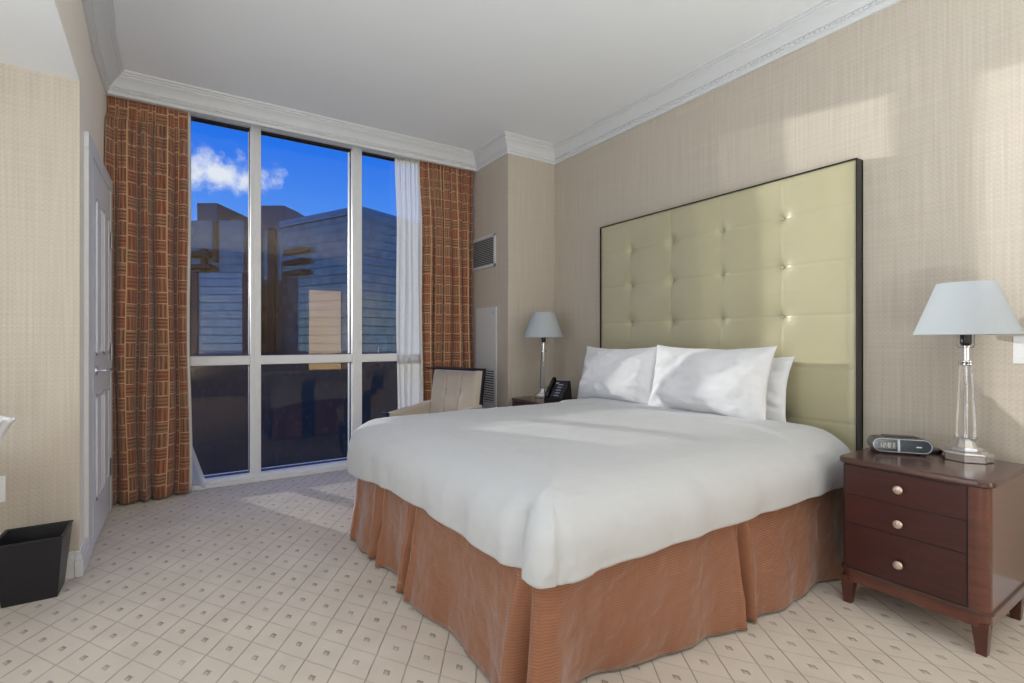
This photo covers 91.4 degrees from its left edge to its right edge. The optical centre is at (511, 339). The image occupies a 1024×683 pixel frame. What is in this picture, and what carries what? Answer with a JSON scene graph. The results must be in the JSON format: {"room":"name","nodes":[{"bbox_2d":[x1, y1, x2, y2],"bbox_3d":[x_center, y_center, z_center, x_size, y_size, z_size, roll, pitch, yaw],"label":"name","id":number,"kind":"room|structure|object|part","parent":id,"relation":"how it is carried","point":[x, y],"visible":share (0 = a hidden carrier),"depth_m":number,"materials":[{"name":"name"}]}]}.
{"room":"hotel room","nodes":[
{"label":"hotel room","id":0,"kind":"room"},
{"bbox_2d":[0,63,35,534],"bbox_3d":[-3.310,-0.060,1.781,2.400,2.460,0.100,0,0,-33],"label":"wall","id":1,"kind":"structure","parent":0,"point":[17,85],"depth_m":2.36,"materials":[{"name":"paint"}]},
{"bbox_2d":[0,476,5,501],"bbox_3d":[-2.396,0.694,2.311,0.080,0.120,0.010,0,0,-33],"label":"wall outlet","id":2,"kind":"object","parent":1,"relation":"attached to","point":[2,478],"visible":1,"depth_m":2.33,"materials":[{"name":"white plastic"}]},
{"bbox_2d":[65,551,74,579],"bbox_3d":[-2.633,1.106,2.152,1.140,0.128,0.018,0,0,-33],"label":"baseboard","id":3,"kind":"structure","parent":1,"relation":"attached to","point":[71,555],"depth_m":2.45,"materials":[{"name":"white paint"}]},
{"bbox_2d":[0,0,78,80],"bbox_3d":[-1.609,-1.338,-0.661,2.583,0.104,5.850,0,0,-33],"label":"ceiling","id":4,"kind":"structure","parent":0,"point":[32,32],"depth_m":2.13,"materials":[{"name":"white paint"}]},
{"bbox_2d":[36,0,107,551],"bbox_3d":[-1.092,-0.355,0.691,0.245,3.050,7.550,0,0,-33],"label":"wall","id":5,"kind":"structure","parent":0,"point":[66,108],"depth_m":2.44,"materials":[{"name":"paint"}]},
{"bbox_2d":[74,538,89,577],"bbox_3d":[-2.192,1.106,2.551,0.034,0.128,0.204,0,0,-33],"label":"baseboard","id":6,"kind":"structure","parent":5,"relation":"attached to","point":[82,556],"depth_m":2.48,"materials":[{"name":"white paint"}]},
{"bbox_2d":[84,131,112,556],"bbox_3d":[-2.514,0.033,3.071,0.123,2.275,1.014,0,0,-33],"label":"door","id":7,"kind":"structure","parent":5,"relation":"in","point":[98,185],"depth_m":2.87,"materials":[{"name":"white paint"}]},
{"bbox_3d":[-2.528,0.055,3.091,0.010,1.730,0.540,0,0,-33],"label":"raised panel","id":8,"kind":"part","parent":7,"relation":"part of","materials":[{"name":"white paint"}]},
{"bbox_3d":[-2.373,0.175,2.910,0.063,0.017,0.133,0,0,-33],"label":"lever","id":9,"kind":"part","parent":7,"relation":"part of","materials":[{"name":"silver metal"}]},
{"bbox_2d":[82,0,123,93],"bbox_3d":[-0.843,-1.805,0.584,0.176,0.150,7.100,0,0,-33],"label":"trim","id":10,"kind":"structure","parent":5,"relation":"attached to","point":[99,14],"depth_m":3.01,"materials":[{"name":"white paint"}]},
{"bbox_2d":[106,70,476,171],"bbox_3d":[-1.575,-1.805,4.276,2.983,0.150,0.116,0,0,-33],"label":"trim","id":11,"kind":"structure","parent":5,"relation":"attached to","point":[129,84],"depth_m":4.07,"materials":[{"name":"white paint"}]},
{"bbox_2d":[113,0,820,150],"bbox_3d":[0.449,-1.930,1.636,3.780,0.100,7.650,0,0,-33],"label":"ceiling","id":12,"kind":"structure","parent":0,"point":[462,74],"depth_m":3.25,"materials":[{"name":"white paint"}]},
{"bbox_2d":[105,96,192,505],"bbox_3d":[-2.636,-0.346,3.644,0.520,3.008,0.188,0,0,-33],"label":"drape","id":13,"kind":"object","parent":12,"relation":"hanging from","point":[148,146],"visible":0.92,"depth_m":3.65,"materials":[{"name":"orange fabric"}]},
{"bbox_2d":[192,446,206,487],"bbox_3d":[-2.584,-0.342,3.840,0.428,3.000,0.042,0,0,-29],"label":"sheer curtain","id":14,"kind":"object","parent":12,"relation":"hanging from","point":[197,472],"visible":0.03,"depth_m":3.90,"materials":[{"name":"white fabric"}]},
{"bbox_2d":[395,156,422,408],"bbox_3d":[-0.977,-0.346,4.900,0.348,3.008,0.078,0,0,-33],"label":"sheer curtain","id":15,"kind":"object","parent":12,"relation":"hanging from","point":[410,341],"visible":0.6,"depth_m":4.86,"materials":[{"name":"white fabric"}]},
{"bbox_2d":[418,160,472,401],"bbox_3d":[-0.649,-0.346,5.029,0.596,3.008,0.126,0,0,-33],"label":"drape","id":16,"kind":"object","parent":12,"relation":"hanging from","point":[446,194],"visible":0.68,"depth_m":4.98,"materials":[{"name":"orange fabric"}]},
{"bbox_2d":[473,131,507,171],"bbox_3d":[-0.214,-1.805,4.814,0.116,0.150,0.702,0,0,-33],"label":"trim","id":17,"kind":"structure","parent":12,"relation":"attached to","point":[495,148],"depth_m":4.80,"materials":[{"name":"white paint"}]},
{"bbox_2d":[0,469,1023,682],"bbox_3d":[-0.589,1.210,0.959,6.260,0.080,7.650,0,0,-33],"label":"floor","id":18,"kind":"structure","parent":0,"point":[267,581],"depth_m":2.06,"materials":[{"name":"carpet"}]},
{"bbox_2d":[0,520,73,608],"bbox_3d":[-2.186,1.026,2.285,0.242,0.288,0.249,0,0,-33],"label":"wastebasket","id":19,"kind":"object","parent":18,"relation":"on","point":[33,559],"visible":1,"depth_m":2.23,"materials":[{"name":"black plastic"}]},
{"bbox_2d":[381,366,485,417],"bbox_3d":[-0.675,0.709,4.252,0.668,0.922,0.720,0,0,37],"label":"armchair","id":20,"kind":"object","parent":18,"relation":"on","point":[453,388],"visible":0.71,"depth_m":4.41,"materials":[{"name":"beige fabric"}]},
{"bbox_3d":[-1.070,0.750,4.214,0.083,0.280,0.030,0,0,37],"label":"arm","id":21,"kind":"part","parent":20,"relation":"part of","materials":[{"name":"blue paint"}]},
{"bbox_3d":[-0.903,0.712,4.435,0.075,0.316,0.540,0,0,37],"label":"arm","id":22,"kind":"part","parent":20,"relation":"part of","materials":[{"name":"beige fabric"}]},
{"bbox_3d":[-0.506,0.559,4.477,0.594,0.622,0.158,0,0,37],"label":"frame","id":23,"kind":"part","parent":20,"relation":"part of","materials":[{"name":"brown wood"}]},
{"bbox_2d":[430,369,481,412],"bbox_3d":[-0.517,0.508,4.462,0.568,0.483,0.138,0,0,37],"label":"cushion","id":24,"kind":"object","parent":20,"relation":"on","point":[452,389],"depth_m":4.41,"materials":[{"name":"beige fabric"}]},
{"bbox_3d":[-0.435,0.712,4.084,0.075,0.316,0.540,0,0,37],"label":"arm","id":25,"kind":"part","parent":20,"relation":"part of","materials":[{"name":"beige fabric"}]},
{"bbox_2d":[512,396,576,405],"bbox_3d":[0.323,0.845,4.430,0.520,0.651,0.524,0,0,-33],"label":"nightstand","id":26,"kind":"object","parent":18,"relation":"on","point":[526,400],"visible":0.08,"depth_m":4.36,"materials":[{"name":"brown wood"}]},
{"bbox_3d":[0.130,0.618,4.329,0.033,0.123,0.412,0,0,-33],"label":"drawer","id":27,"kind":"part","parent":26,"relation":"part of","materials":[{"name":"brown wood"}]},
{"bbox_2d":[524,311,563,398],"bbox_3d":[0.285,0.131,4.507,0.360,0.776,0.360,0,0,0],"label":"table lamp","id":28,"kind":"object","parent":26,"relation":"on","point":[543,325],"visible":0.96,"depth_m":4.42,"materials":[{"name":"white fabric"}]},
{"bbox_3d":[0.285,-0.135,4.507,0.360,0.226,0.360,0,0,0],"label":"lamp shade","id":29,"kind":"part","parent":28,"relation":"part of","materials":[{"name":"white fabric"}]},
{"bbox_2d":[544,377,571,401],"bbox_3d":[0.394,0.421,4.302,0.175,0.196,0.200,0,0,33],"label":"telephone","id":30,"kind":"object","parent":26,"relation":"on","point":[557,390],"visible":0.99,"depth_m":4.28,"materials":[{"name":"black plastic"}]},
{"bbox_3d":[0.406,0.426,4.284,0.115,0.137,0.143,0,0,33],"label":"plate","id":31,"kind":"part","parent":30,"relation":"part of","materials":[{"name":"black plastic"}]},
{"bbox_2d":[350,478,842,682],"bbox_3d":[0.402,0.855,2.815,2.158,0.630,1.974,0,0,-33],"label":"bed skirt","id":32,"kind":"object","parent":18,"relation":"on","point":[629,613],"visible":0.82,"depth_m":1.90,"materials":[{"name":"brown fabric"}]},
{"bbox_2d":[347,398,850,588],"bbox_3d":[0.389,0.615,2.809,2.115,0.367,1.980,0,0,-33],"label":"duvet","id":33,"kind":"object","parent":32,"relation":"on","point":[563,492],"visible":0.92,"depth_m":2.00,"materials":[{"name":"white fabric"}]},
{"bbox_2d":[577,345,663,404],"bbox_3d":[0.779,0.260,3.738,0.246,0.447,0.811,0,0,-29],"label":"pillow","id":34,"kind":"object","parent":33,"relation":"on","point":[627,375],"visible":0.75,"depth_m":3.60,"materials":[{"name":"white fabric"}]},
{"bbox_2d":[648,345,776,419],"bbox_3d":[1.183,0.250,3.069,0.239,0.436,0.819,0,0,-35],"label":"pillow","id":35,"kind":"object","parent":33,"relation":"on","point":[730,382],"visible":0.9,"depth_m":2.93,"materials":[{"name":"white fabric"}]},
{"bbox_2d":[766,357,793,421],"bbox_3d":[1.336,0.295,3.170,0.168,0.402,0.861,0,0,-29],"label":"pillow","id":36,"kind":"object","parent":33,"relation":"on","point":[780,367],"visible":0.23,"depth_m":2.85,"materials":[{"name":"white fabric"}]},
{"bbox_2d":[840,447,1023,657],"bbox_3d":[1.801,0.845,2.163,0.520,0.651,0.524,0,0,-33],"label":"nightstand","id":37,"kind":"object","parent":18,"relation":"on","point":[931,531],"visible":1,"depth_m":1.99,"materials":[{"name":"brown wood"}]},
{"bbox_3d":[1.511,1.110,2.238,0.052,0.120,0.052,0,0,-33],"label":"leg","id":38,"kind":"part","parent":37,"relation":"part of","materials":[{"name":"brown wood"}]},
{"bbox_3d":[1.578,0.922,2.046,0.020,0.035,0.035,0,0,-33],"label":"knob","id":39,"kind":"part","parent":37,"relation":"part of","materials":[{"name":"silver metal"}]},
{"bbox_3d":[1.578,0.755,2.046,0.020,0.035,0.035,0,0,-33],"label":"knob","id":40,"kind":"part","parent":37,"relation":"part of","materials":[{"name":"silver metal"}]},
{"bbox_3d":[1.578,0.614,2.046,0.020,0.035,0.035,0,0,-33],"label":"knob","id":41,"kind":"part","parent":37,"relation":"part of","materials":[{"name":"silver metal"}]},
{"bbox_2d":[867,434,932,454],"bbox_3d":[1.792,0.482,2.326,0.230,0.074,0.139,0,0,21],"label":"clock radio","id":42,"kind":"object","parent":37,"relation":"on","point":[883,442],"visible":1,"depth_m":2.27,"materials":[{"name":"grey plastic"}]},
{"bbox_3d":[1.769,0.480,2.265,0.214,0.053,0.005,0,0,21],"label":"glass","id":43,"kind":"part","parent":42,"relation":"part of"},
{"bbox_3d":[1.609,0.903,2.061,0.033,0.193,0.412,0,0,-33],"label":"drawer","id":44,"kind":"part","parent":37,"relation":"part of","materials":[{"name":"brown wood"}]},
{"bbox_3d":[1.609,0.743,2.061,0.033,0.120,0.412,0,0,-33],"label":"drawer","id":45,"kind":"part","parent":37,"relation":"part of","materials":[{"name":"brown wood"}]},
{"bbox_3d":[1.609,0.618,2.061,0.033,0.123,0.412,0,0,-33],"label":"drawer","id":46,"kind":"part","parent":37,"relation":"part of","materials":[{"name":"brown wood"}]},
{"bbox_3d":[1.811,1.015,2.169,0.496,0.018,0.512,0,0,-33],"label":"moulding","id":47,"kind":"part","parent":37,"relation":"part of","materials":[{"name":"brown wood"}]},
{"bbox_2d":[931,448,938,453],"bbox_3d":[1.946,0.510,2.317,0.060,0.018,0.070,0,0,37],"label":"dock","id":48,"kind":"object","parent":37,"relation":"on","point":[935,450],"visible":0.26,"depth_m":2.29,"materials":[{"name":"black plastic"}]},
{"bbox_2d":[913,280,1023,463],"bbox_3d":[1.974,0.131,2.175,0.360,0.776,0.360,0,0,0],"label":"table lamp","id":49,"kind":"object","parent":37,"relation":"on","point":[965,309],"visible":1,"depth_m":2.11,"materials":[{"name":"white fabric"}]},
{"bbox_2d":[960,335,971,344],"bbox_3d":[1.974,-0.002,2.175,0.040,0.054,0.040,0,0,0],"label":"socket","id":50,"kind":"object","parent":49,"relation":"attached to","point":[964,339],"depth_m":2.16,"materials":[{"name":"black paint"}]},
{"bbox_3d":[1.974,-0.135,2.175,0.360,0.226,0.360,0,0,0],"label":"lamp shade","id":51,"kind":"part","parent":49,"relation":"part of","materials":[{"name":"white fabric"}]},
{"bbox_3d":[1.753,1.110,1.867,0.052,0.120,0.052,0,0,-33],"label":"leg","id":52,"kind":"part","parent":37,"relation":"part of","materials":[{"name":"brown wood"}]},
{"bbox_3d":[2.117,1.110,2.103,0.052,0.120,0.052,0,0,-33],"label":"leg","id":53,"kind":"part","parent":37,"relation":"part of","materials":[{"name":"brown wood"}]},
{"bbox_3d":[-2.560,0.820,1.614,1.115,0.700,0.480,0,0,-33],"label":"console table","id":54,"kind":"object","parent":18,"relation":"on","visible":0},
{"bbox_2d":[0,415,15,446],"bbox_3d":[-2.067,0.389,1.932,0.219,0.162,0.218,0,0,-33],"label":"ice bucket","id":55,"kind":"object","parent":54,"relation":"on","point":[5,422],"visible":1,"depth_m":1.96,"materials":[{"name":"white plastic"}]},
{"bbox_2d":[473,154,554,406],"bbox_3d":[-0.088,-0.355,5.233,0.552,3.050,1.036,0,0,-33],"label":"wall column","id":56,"kind":"structure","parent":0,"point":[514,196],"depth_m":4.79,"materials":[{"name":"paint"}]},
{"bbox_2d":[473,233,495,270],"bbox_3d":[-0.289,-0.875,5.022,0.014,0.320,0.470,0,0,-33],"label":"air vent","id":57,"kind":"object","parent":56,"relation":"attached to","point":[484,248],"visible":0.84,"depth_m":5.00,"materials":[{"name":"grey metal"}]},
{"bbox_2d":[476,307,496,408],"bbox_3d":[-0.259,0.424,4.967,0.022,1.492,0.395,0,0,-33],"label":"access panel","id":58,"kind":"object","parent":56,"relation":"attached to","point":[486,318],"visible":0.64,"depth_m":4.92,"materials":[{"name":"white paint"}]},
{"bbox_2d":[555,0,1023,463],"bbox_3d":[1.972,-0.355,2.688,0.120,3.050,7.550,0,0,-33],"label":"wall","id":59,"kind":"structure","parent":0,"point":[928,94],"depth_m":2.57,"materials":[{"name":"paint"}]},
{"bbox_2d":[504,131,554,164],"bbox_3d":[0.177,-1.805,4.719,0.668,0.150,0.116,0,0,-33],"label":"trim","id":60,"kind":"structure","parent":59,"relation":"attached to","point":[517,145],"depth_m":4.71,"materials":[{"name":"white paint"}]},
{"bbox_2d":[553,0,902,164],"bbox_3d":[2.156,-1.805,2.190,0.116,0.150,6.514,0,0,-33],"label":"trim","id":61,"kind":"structure","parent":59,"relation":"attached to","point":[823,18],"depth_m":3.29,"materials":[{"name":"white paint"}]},
{"bbox_2d":[600,158,862,451],"bbox_3d":[1.325,0.075,3.502,0.075,2.090,1.971,0,0,-33],"label":"headboard","id":62,"kind":"object","parent":59,"relation":"attached to","point":[778,262],"visible":0.61,"depth_m":3.08,"materials":[{"name":"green leather"}]},
{"bbox_2d":[1013,336,1023,363],"bbox_3d":[2.241,0.044,2.154,0.012,0.120,0.120,0,0,-33],"label":"light switch","id":63,"kind":"object","parent":59,"relation":"attached to","point":[1018,341],"visible":1,"depth_m":2.19,"materials":[{"name":"white plastic"}]},
{"bbox_3d":[-1.594,-0.315,4.697,3.660,3.130,0.290,0,0,-33],"label":"wall window","id":64,"kind":"structure","parent":0,"visible":0},
{"bbox_2d":[190,113,413,490],"bbox_3d":[-1.660,-0.345,4.540,2.838,3.030,0.220,0,0,-33],"label":"window","id":65,"kind":"structure","parent":64,"relation":"attached to","point":[354,357],"depth_m":4.21,"materials":[{"name":"white metal"}]},
{"label":"outside","id":66,"kind":"structure","parent":0,"visible":0},
{"bbox_3d":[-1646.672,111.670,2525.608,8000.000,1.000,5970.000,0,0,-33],"label":"ground","id":67,"kind":"structure","parent":66,"visible":0},
{"bbox_2d":[191,203,420,475],"bbox_3d":[-75.048,32.720,164.500,100.784,156.900,61.000,0,0,0],"label":"glass tower","id":68,"kind":"structure","parent":67,"relation":"on","point":[304,259],"depth_m":145.89,"materials":[{"name":"glass"}]}
]}

